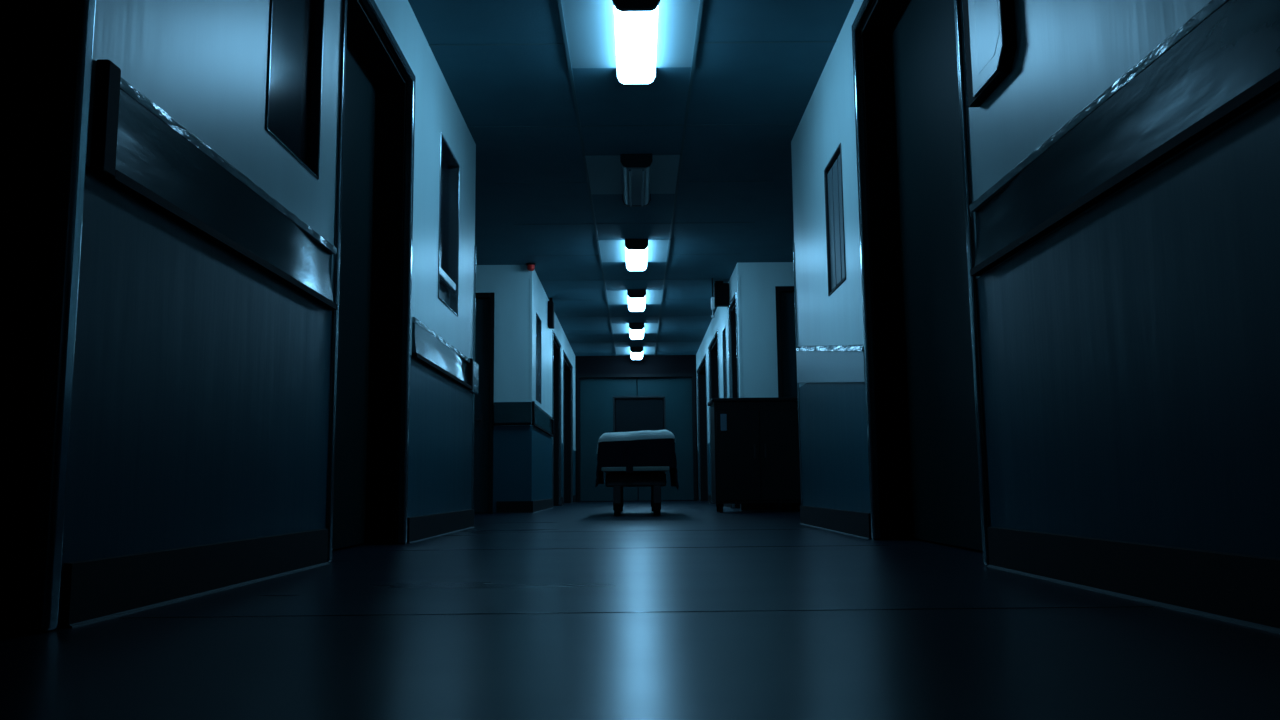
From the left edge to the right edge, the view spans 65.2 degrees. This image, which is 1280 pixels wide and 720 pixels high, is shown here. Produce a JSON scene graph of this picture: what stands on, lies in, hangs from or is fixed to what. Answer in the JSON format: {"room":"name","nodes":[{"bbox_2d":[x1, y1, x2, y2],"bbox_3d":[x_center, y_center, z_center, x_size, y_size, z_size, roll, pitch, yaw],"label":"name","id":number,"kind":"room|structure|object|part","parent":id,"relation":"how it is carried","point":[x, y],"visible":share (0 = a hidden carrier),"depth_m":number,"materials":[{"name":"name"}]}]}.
{"room":"hospital interior","nodes":[
{"label":"hospital interior","id":0,"kind":"room"},
{"bbox_2d":[27,0,475,632],"bbox_3d":[-1.394,-0.770,2.634,0.450,2.755,9.040,-1,-7,0],"label":"wall","id":1,"kind":"structure","parent":0,"point":[200,404],"depth_m":2.79,"materials":[{"name":"paint"}]},
{"bbox_2d":[0,0,95,634],"bbox_3d":[-1.269,-0.758,1.471,0.239,2.435,1.303,-1,-7,0],"label":"door","id":2,"kind":"structure","parent":1,"relation":"in","point":[46,46],"depth_m":2.00,"materials":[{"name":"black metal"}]},
{"bbox_2d":[90,59,337,309],"bbox_3d":[-1.152,-0.417,2.955,0.030,0.249,1.675,-1,-7,0],"label":"guard","id":3,"kind":"object","parent":1,"relation":"attached to","point":[137,147],"visible":1,"depth_m":2.59,"materials":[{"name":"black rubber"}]},
{"bbox_2d":[265,0,324,179],"bbox_3d":[-1.208,-1.164,3.441,0.076,0.965,0.520,-1,-7,0],"label":"window","id":4,"kind":"structure","parent":1,"relation":"in","point":[296,27],"depth_m":3.51,"materials":[{"name":"black glass"}]},
{"bbox_2d":[61,495,576,627],"bbox_3d":[-1.351,1.280,8.351,0.404,0.128,20.900,-1,-7,0],"label":"baseboard","id":5,"kind":"structure","parent":1,"relation":"attached to","point":[100,589],"depth_m":2.57,"materials":[{"name":"black"}]},
{"bbox_2d":[326,0,415,562],"bbox_3d":[-1.278,-0.368,4.458,0.239,2.415,1.268,-1,-7,0],"label":"door","id":6,"kind":"structure","parent":1,"relation":"in","point":[383,502],"depth_m":4.92,"materials":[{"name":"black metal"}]},
{"bbox_2d":[412,317,472,389],"bbox_3d":[-1.161,-0.010,6.016,0.030,0.214,1.760,-1,-7,0],"label":"guard","id":7,"kind":"object","parent":1,"relation":"attached to","point":[428,348],"visible":1,"depth_m":5.79,"materials":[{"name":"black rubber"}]},
{"bbox_2d":[438,132,459,316],"bbox_3d":[-1.232,-0.820,6.209,0.106,1.010,0.640,-1,-7,0],"label":"window","id":8,"kind":"structure","parent":1,"relation":"in","point":[449,189],"depth_m":6.46,"materials":[{"name":"black glass"}]},
{"bbox_3d":[-1.232,-0.404,6.156,0.012,0.148,0.612,-1,-7,0],"label":"panel","id":9,"kind":"part","parent":8,"relation":"part of","materials":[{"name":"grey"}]},
{"bbox_3d":[-1.249,-0.818,6.209,0.008,0.984,0.612,-1,-7,0],"label":"pane","id":10,"kind":"part","parent":8,"relation":"part of","materials":[{"name":"clear glass"}]},
{"bbox_2d":[469,361,478,394],"bbox_3d":[-1.189,0.124,7.012,0.080,0.220,0.230,-1,-7,0],"label":"bracket","id":11,"kind":"object","parent":1,"relation":"attached to","point":[475,365],"visible":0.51,"depth_m":6.98,"materials":[{"name":"metal"}]},
{"bbox_2d":[472,245,475,508],"bbox_3d":[-1.185,0.107,7.075,0.032,1.870,0.032,-1,-7,0],"label":"trim","id":12,"kind":"structure","parent":1,"relation":"attached to","point":[474,245],"depth_m":7.08,"materials":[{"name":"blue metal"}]},
{"bbox_2d":[476,265,533,512],"bbox_3d":[-2.169,0.318,11.142,1.950,2.755,0.200,-1,-7,0],"label":"wall","id":13,"kind":"structure","parent":0,"point":[513,445],"depth_m":11.07,"materials":[{"name":"paint"}]},
{"bbox_2d":[473,292,494,512],"bbox_3d":[-2.153,0.473,11.108,1.080,2.440,0.229,-1,-7,0],"label":"door","id":14,"kind":"structure","parent":13,"relation":"in","point":[485,302],"depth_m":11.05,"materials":[{"name":"black paint"}]},
{"bbox_3d":[-1.790,0.667,11.004,0.120,0.160,0.069,-1,-7,0],"label":"handle","id":15,"kind":"part","parent":14,"relation":"part of","materials":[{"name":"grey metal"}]},
{"bbox_2d":[494,402,531,424],"bbox_3d":[-1.399,0.589,10.994,0.415,0.255,0.030,-1,-7,0],"label":"guard","id":16,"kind":"object","parent":13,"relation":"attached to","point":[505,413],"visible":1,"depth_m":10.98,"materials":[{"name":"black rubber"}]},
{"bbox_2d":[529,278,532,399],"bbox_3d":[-1.213,-0.235,11.128,0.033,1.370,0.033,-1,-7,0],"label":"trim","id":17,"kind":"structure","parent":13,"relation":"attached to","point":[531,279],"depth_m":11.12,"materials":[{"name":"paint"}]},
{"bbox_2d":[533,269,575,505],"bbox_3d":[-1.431,0.809,15.064,0.450,2.755,7.700,-1,-7,0],"label":"wall","id":18,"kind":"structure","parent":0,"point":[542,475],"depth_m":12.78,"materials":[{"name":"paint"}]},
{"bbox_2d":[536,312,541,403],"bbox_3d":[-1.238,-0.010,11.827,0.086,1.020,0.630,-1,-7,0],"label":"window","id":19,"kind":"structure","parent":18,"relation":"in","point":[538,320],"depth_m":12.11,"materials":[{"name":"black glass"}]},
{"bbox_3d":[-1.245,-0.009,11.827,0.008,0.994,0.602,-1,-7,0],"label":"pane","id":20,"kind":"part","parent":19,"relation":"part of","materials":[{"name":"clear glass"}]},
{"bbox_2d":[532,401,553,436],"bbox_3d":[-1.180,0.748,12.300,0.030,0.264,2.600,-1,-7,0],"label":"guard","id":21,"kind":"object","parent":18,"relation":"attached to","point":[541,420],"visible":1,"depth_m":12.05,"materials":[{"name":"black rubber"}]},
{"bbox_3d":[-1.183,0.754,12.300,0.025,0.208,2.490,-1,-7,0],"label":"guard panel","id":22,"kind":"part","parent":21,"relation":"part of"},
{"bbox_2d":[548,298,553,328],"bbox_3d":[-1.172,-0.623,13.180,0.070,0.395,0.200,-1,-7,0],"label":"box","id":23,"kind":"object","parent":18,"relation":"attached to","point":[550,302],"visible":1,"depth_m":13.09,"materials":[{"name":"black plastic"}]},
{"bbox_2d":[552,330,561,505],"bbox_3d":[-1.308,0.887,14.424,0.239,2.435,1.518,-1,-7,0],"label":"door","id":24,"kind":"structure","parent":18,"relation":"in","point":[556,346],"depth_m":15.09,"materials":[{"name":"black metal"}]},
{"bbox_2d":[563,350,572,502],"bbox_3d":[-1.315,1.187,16.780,0.239,2.435,2.268,-1,-7,0],"label":"door","id":25,"kind":"structure","parent":18,"relation":"in","point":[567,367],"depth_m":17.82,"materials":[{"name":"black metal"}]},
{"bbox_2d":[408,0,853,355],"bbox_3d":[-0.052,-1.425,8.900,6.800,0.105,21.300,-1,-7,0],"label":"ceiling","id":26,"kind":"structure","parent":0,"point":[733,119],"depth_m":7.26,"materials":[{"name":"paint"}]},
{"bbox_2d":[526,263,534,270],"bbox_3d":[-1.218,-1.035,11.166,0.100,0.084,0.100,-1,-7,0],"label":"beacon","id":27,"kind":"object","parent":26,"relation":"attached to","point":[530,266],"visible":1,"depth_m":11.13,"materials":[{"name":"red plastic"}]},
{"bbox_2d":[558,0,703,86],"bbox_3d":[-0.048,-1.753,5.510,0.749,0.108,0.990,-1,-7,0],"label":"ceiling lamp","id":28,"kind":"object","parent":26,"relation":"attached to","point":[635,38],"visible":1,"depth_m":5.48,"materials":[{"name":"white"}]},
{"bbox_2d":[614,6,657,83],"bbox_3d":[-0.021,-1.749,5.509,0.230,0.090,0.920,-1,-7,0],"label":"diffuser","id":29,"kind":"object","parent":28,"relation":"attached to","point":[635,30],"depth_m":5.47,"materials":[{"name":"white plastic"}]},
{"bbox_2d":[583,154,681,206],"bbox_3d":[-0.056,-1.425,8.044,0.749,0.120,1.070,-1,-7,0],"label":"ceiling lamp","id":30,"kind":"object","parent":26,"relation":"attached to","point":[636,177],"visible":1,"depth_m":7.95,"materials":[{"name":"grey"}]},
{"bbox_2d":[586,155,679,193],"bbox_3d":[-0.057,-1.483,8.051,0.715,0.004,1.000,-1,-7,0],"label":"tray","id":31,"kind":"object","parent":30,"relation":"on","point":[604,172],"depth_m":8.01,"materials":[{"name":"white metal"}]},
{"bbox_2d":[622,166,650,205],"bbox_3d":[-0.028,-1.427,8.044,0.230,0.090,1.000,-1,-7,0],"label":"diffuser","id":32,"kind":"object","parent":30,"relation":"attached to","point":[636,182],"depth_m":8.01,"materials":[{"name":"grey"}]},
{"bbox_2d":[597,239,670,271],"bbox_3d":[-0.064,-1.104,10.624,0.749,0.108,1.070,-1,-7,0],"label":"ceiling lamp","id":33,"kind":"object","parent":26,"relation":"attached to","point":[636,253],"visible":1,"depth_m":10.52,"materials":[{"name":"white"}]},
{"bbox_2d":[599,239,668,261],"bbox_3d":[-0.064,-1.155,10.630,0.715,0.004,1.000,-1,-7,0],"label":"tray","id":34,"kind":"object","parent":33,"relation":"on","point":[609,250],"depth_m":10.55,"materials":[{"name":"white metal"}]},
{"bbox_2d":[625,247,647,270],"bbox_3d":[-0.036,-1.099,10.623,0.230,0.090,1.000,-1,-7,0],"label":"diffuser","id":35,"kind":"object","parent":33,"relation":"attached to","point":[636,258],"depth_m":10.56,"materials":[{"name":"white plastic"}]},
{"bbox_2d":[605,289,663,311],"bbox_3d":[-0.071,-0.776,13.203,0.749,0.108,1.070,-1,-7,0],"label":"ceiling lamp","id":36,"kind":"object","parent":26,"relation":"attached to","point":[636,299],"visible":1,"depth_m":13.09,"materials":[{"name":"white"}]},
{"bbox_2d":[606,290,661,304],"bbox_3d":[-0.072,-0.828,13.210,0.715,0.004,1.000,-1,-7,0],"label":"tray","id":37,"kind":"object","parent":36,"relation":"on","point":[613,297],"depth_m":13.13,"materials":[{"name":"white metal"}]},
{"bbox_2d":[628,297,644,311],"bbox_3d":[-0.044,-0.771,13.202,0.230,0.090,1.000,-1,-7,0],"label":"diffuser","id":38,"kind":"object","parent":36,"relation":"attached to","point":[635,304],"depth_m":13.17,"materials":[{"name":"white plastic"}]},
{"bbox_2d":[610,323,658,339],"bbox_3d":[-0.079,-0.448,15.782,0.749,0.108,1.070,-1,-7,0],"label":"ceiling lamp","id":39,"kind":"object","parent":26,"relation":"attached to","point":[636,331],"visible":1,"depth_m":15.66,"materials":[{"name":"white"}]},
{"bbox_2d":[612,323,657,332],"bbox_3d":[-0.080,-0.500,15.789,0.715,0.004,1.000,-1,-7,0],"label":"tray","id":40,"kind":"object","parent":39,"relation":"on","point":[616,327],"depth_m":15.68,"materials":[{"name":"white metal"}]},
{"bbox_2d":[629,328,643,338],"bbox_3d":[-0.052,-0.444,15.782,0.230,0.090,1.000,-1,-7,0],"label":"diffuser","id":41,"kind":"object","parent":39,"relation":"attached to","point":[634,333],"depth_m":15.67,"materials":[{"name":"white plastic"}]},
{"bbox_2d":[614,346,655,359],"bbox_3d":[-0.087,-0.121,18.361,0.749,0.108,1.070,-1,-7,0],"label":"ceiling lamp","id":42,"kind":"object","parent":26,"relation":"attached to","point":[636,352],"visible":1,"depth_m":18.22,"materials":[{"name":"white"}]},
{"bbox_2d":[615,347,654,353],"bbox_3d":[-0.087,-0.172,18.368,0.715,0.004,1.000,-1,-7,0],"label":"tray","id":43,"kind":"object","parent":42,"relation":"on","point":[618,350],"depth_m":18.22,"materials":[{"name":"white metal"}]},
{"bbox_2d":[630,351,642,359],"bbox_3d":[-0.059,-0.116,18.361,0.230,0.090,1.000,-1,-7,0],"label":"diffuser","id":44,"kind":"object","parent":42,"relation":"attached to","point":[634,355],"depth_m":18.33,"materials":[{"name":"white plastic"}]},
{"bbox_2d":[713,281,728,306],"bbox_3d":[0.995,-0.812,12.228,0.180,0.305,0.150,-1,-7,0],"label":"box","id":45,"kind":"object","parent":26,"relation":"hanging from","point":[721,290],"visible":0.86,"depth_m":12.15,"materials":[{"name":"black plastic"}]},
{"bbox_2d":[575,355,697,501],"bbox_3d":[-0.068,1.304,19.078,3.200,2.755,0.380,-1,-7,0],"label":"wall","id":46,"kind":"structure","parent":0,"point":[650,364],"depth_m":19.03,"materials":[{"name":"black gloss paint"}]},
{"bbox_2d":[577,373,696,501],"bbox_3d":[-0.066,1.467,18.951,2.240,2.400,0.190,-1,-7,0],"label":"door","id":47,"kind":"structure","parent":46,"relation":"in","point":[595,392],"depth_m":18.97,"materials":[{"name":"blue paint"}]},
{"bbox_2d":[0,501,1279,719],"bbox_3d":[-0.022,1.404,8.541,6.800,0.101,21.300,-1,-7,0],"label":"floor","id":48,"kind":"structure","parent":0,"point":[691,610],"depth_m":1.74,"materials":[{"name":"tile"}]},
{"bbox_2d":[595,396,678,515],"bbox_3d":[-0.034,0.939,10.387,0.787,1.287,2.095,-1,-7,0],"label":"hospital bed","id":49,"kind":"object","parent":48,"relation":"on","point":[639,450],"visible":1,"depth_m":9.50,"materials":[{"name":"fabric sheet"},{"name":"dark metal"},{"name":"black rubber"}]},
{"bbox_3d":[-0.218,1.285,9.528,0.072,0.170,0.070,-1,-7,0],"label":"leg","id":50,"kind":"part","parent":49,"relation":"part of","materials":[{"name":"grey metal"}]},
{"bbox_2d":[601,466,668,472],"bbox_3d":[-0.045,1.139,10.293,0.635,0.040,1.930,-1,-7,0],"label":"tray","id":51,"kind":"object","parent":49,"relation":"on","point":[607,469],"depth_m":9.34,"materials":[{"name":"grey"}]},
{"bbox_2d":[595,438,678,488],"bbox_3d":[-0.032,1.064,10.298,0.787,0.558,1.743,-1,-7,0],"label":"blanket","id":52,"kind":"object","parent":49,"relation":"on","point":[611,452],"depth_m":9.47,"materials":[{"name":"black fabric"}]},
{"bbox_3d":[-0.006,0.752,11.298,0.594,0.688,0.035,-1,-7,0],"label":"backrest frame","id":53,"kind":"part","parent":49,"relation":"part of","materials":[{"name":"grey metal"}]},
{"bbox_3d":[-0.006,0.704,11.322,0.560,0.550,0.040,-1,-7,0],"label":"backrest","id":54,"kind":"part","parent":49,"relation":"part of","materials":[{"name":"black plastic"}]},
{"bbox_3d":[0.162,1.281,9.530,0.072,0.170,0.070,-1,-7,0],"label":"leg","id":55,"kind":"part","parent":49,"relation":"part of","materials":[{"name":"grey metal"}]},
{"bbox_2d":[708,397,800,511],"bbox_3d":[1.225,1.000,10.477,0.970,1.164,0.608,-1,-7,0],"label":"storage cabinet","id":56,"kind":"object","parent":48,"relation":"on","point":[755,441],"visible":0.9,"depth_m":10.20,"materials":[{"name":"black"}]},
{"bbox_3d":[0.856,0.637,10.231,0.063,0.170,0.010,-1,-7,0],"label":"label plate","id":57,"kind":"part","parent":56,"relation":"part of","materials":[{"name":"blue"}]},
{"bbox_3d":[1.004,0.975,10.203,0.435,0.910,0.018,-1,-7,0],"label":"cabinet door","id":58,"kind":"part","parent":56,"relation":"part of","materials":[{"name":"black metal"}]},
{"bbox_3d":[1.449,0.970,10.204,0.435,0.910,0.018,-1,-7,0],"label":"cabinet door","id":59,"kind":"part","parent":56,"relation":"part of","materials":[{"name":"black"}]},
{"bbox_2d":[696,266,735,494],"bbox_3d":[1.319,0.778,15.051,0.450,2.755,7.750,-1,-7,0],"label":"wall","id":60,"kind":"structure","parent":0,"point":[720,320],"depth_m":13.85,"materials":[{"name":"paint"}]},
{"bbox_2d":[697,354,708,500],"bbox_3d":[1.194,1.244,17.360,0.239,2.415,2.418,-1,-7,0],"label":"door","id":61,"kind":"structure","parent":60,"relation":"in","point":[703,477],"depth_m":18.48,"materials":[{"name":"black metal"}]},
{"bbox_2d":[711,278,714,317],"bbox_3d":[0.872,-0.743,12.022,0.042,0.490,0.060,-1,-7,0],"label":"wall fixture","id":62,"kind":"object","parent":60,"relation":"attached to","point":[712,297],"visible":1,"depth_m":11.99,"materials":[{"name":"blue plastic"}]},
{"bbox_2d":[708,329,719,503],"bbox_3d":[1.202,0.888,14.633,0.239,2.435,1.818,-1,-7,0],"label":"door","id":63,"kind":"structure","parent":60,"relation":"in","point":[713,349],"depth_m":15.55,"materials":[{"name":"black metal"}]},
{"bbox_2d":[722,326,726,397],"bbox_3d":[1.133,0.086,12.896,0.086,0.990,0.500,-1,-7,0],"label":"window","id":64,"kind":"structure","parent":60,"relation":"in","point":[724,329],"depth_m":13.12,"materials":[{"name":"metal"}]},
{"bbox_2d":[728,291,740,509],"bbox_3d":[1.211,0.500,11.659,0.239,2.455,1.018,-1,-7,0],"label":"door","id":65,"kind":"structure","parent":60,"relation":"in","point":[732,308],"depth_m":12.17,"materials":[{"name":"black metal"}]},
{"bbox_2d":[736,262,793,509],"bbox_3d":[2.080,0.276,11.160,1.950,2.755,0.200,-1,-7,0],"label":"wall","id":66,"kind":"structure","parent":0,"point":[758,280],"depth_m":11.15,"materials":[{"name":"paint"}]},
{"bbox_2d":[737,276,742,397],"bbox_3d":[1.113,-0.258,11.138,0.033,1.370,0.033,-1,-7,0],"label":"trim","id":67,"kind":"structure","parent":66,"relation":"attached to","point":[738,277],"depth_m":11.12,"materials":[{"name":"paint"}]},
{"bbox_2d":[775,286,797,509],"bbox_3d":[2.057,0.411,11.129,1.060,2.480,0.229,-1,-7,0],"label":"door","id":68,"kind":"structure","parent":66,"relation":"in","point":[785,299],"depth_m":11.14,"materials":[{"name":"black paint"}]},
{"bbox_2d":[791,0,1279,558],"bbox_3d":[1.356,-0.798,2.646,0.450,2.755,9.040,-1,-7,0],"label":"wall","id":69,"kind":"structure","parent":0,"point":[1130,351],"depth_m":2.45,"materials":[{"name":"paint"}]},
{"bbox_2d":[793,242,802,504],"bbox_3d":[1.127,0.084,7.085,0.032,1.870,0.032,-1,-7,0],"label":"trim","id":70,"kind":"structure","parent":69,"relation":"attached to","point":[794,242],"depth_m":7.06,"materials":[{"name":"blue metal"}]},
{"bbox_2d":[796,345,864,382],"bbox_3d":[1.114,0.005,6.046,0.021,0.474,2.070,-1,-7,0],"label":"wall panel","id":71,"kind":"object","parent":69,"relation":"attached to","point":[821,363],"visible":0.98,"depth_m":5.86,"materials":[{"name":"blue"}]},
{"bbox_2d":[824,143,845,295],"bbox_3d":[1.150,-0.791,5.734,0.076,0.775,0.490,-1,-7,0],"label":"window","id":72,"kind":"structure","parent":69,"relation":"in","point":[833,180],"depth_m":5.78,"materials":[{"name":"grey glass"}]},
{"bbox_2d":[852,0,988,564],"bbox_3d":[1.232,-0.535,4.225,0.239,2.635,1.628,-1,-7,0],"label":"door","id":73,"kind":"structure","parent":69,"relation":"in","point":[948,493],"depth_m":4.68,"materials":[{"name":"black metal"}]},
{"bbox_2d":[698,494,1279,633],"bbox_3d":[1.305,1.253,8.363,0.404,0.128,20.900,-1,-7,0],"label":"baseboard","id":74,"kind":"structure","parent":69,"relation":"attached to","point":[1241,589],"depth_m":2.27,"materials":[{"name":"black"}]},
{"bbox_2d":[962,0,1016,106],"bbox_3d":[1.103,-1.205,3.199,0.043,0.692,0.343,-1,-7,0],"label":"wall box","id":75,"kind":"object","parent":69,"relation":"attached to","point":[989,25],"visible":1,"depth_m":3.13,"materials":[{"name":"painted metal"},{"name":"glass"}]},
{"bbox_3d":[1.082,-1.227,3.146,0.001,0.602,0.193,-1,-7,0],"label":"panel","id":76,"kind":"part","parent":75,"relation":"part of","materials":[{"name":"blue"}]},
{"bbox_2d":[969,0,1279,275],"bbox_3d":[1.121,-0.588,1.933,0.030,0.254,2.880,-1,-7,0],"label":"guard","id":77,"kind":"object","parent":69,"relation":"attached to","point":[1223,62],"visible":1,"depth_m":2.22,"materials":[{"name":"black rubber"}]}
]}

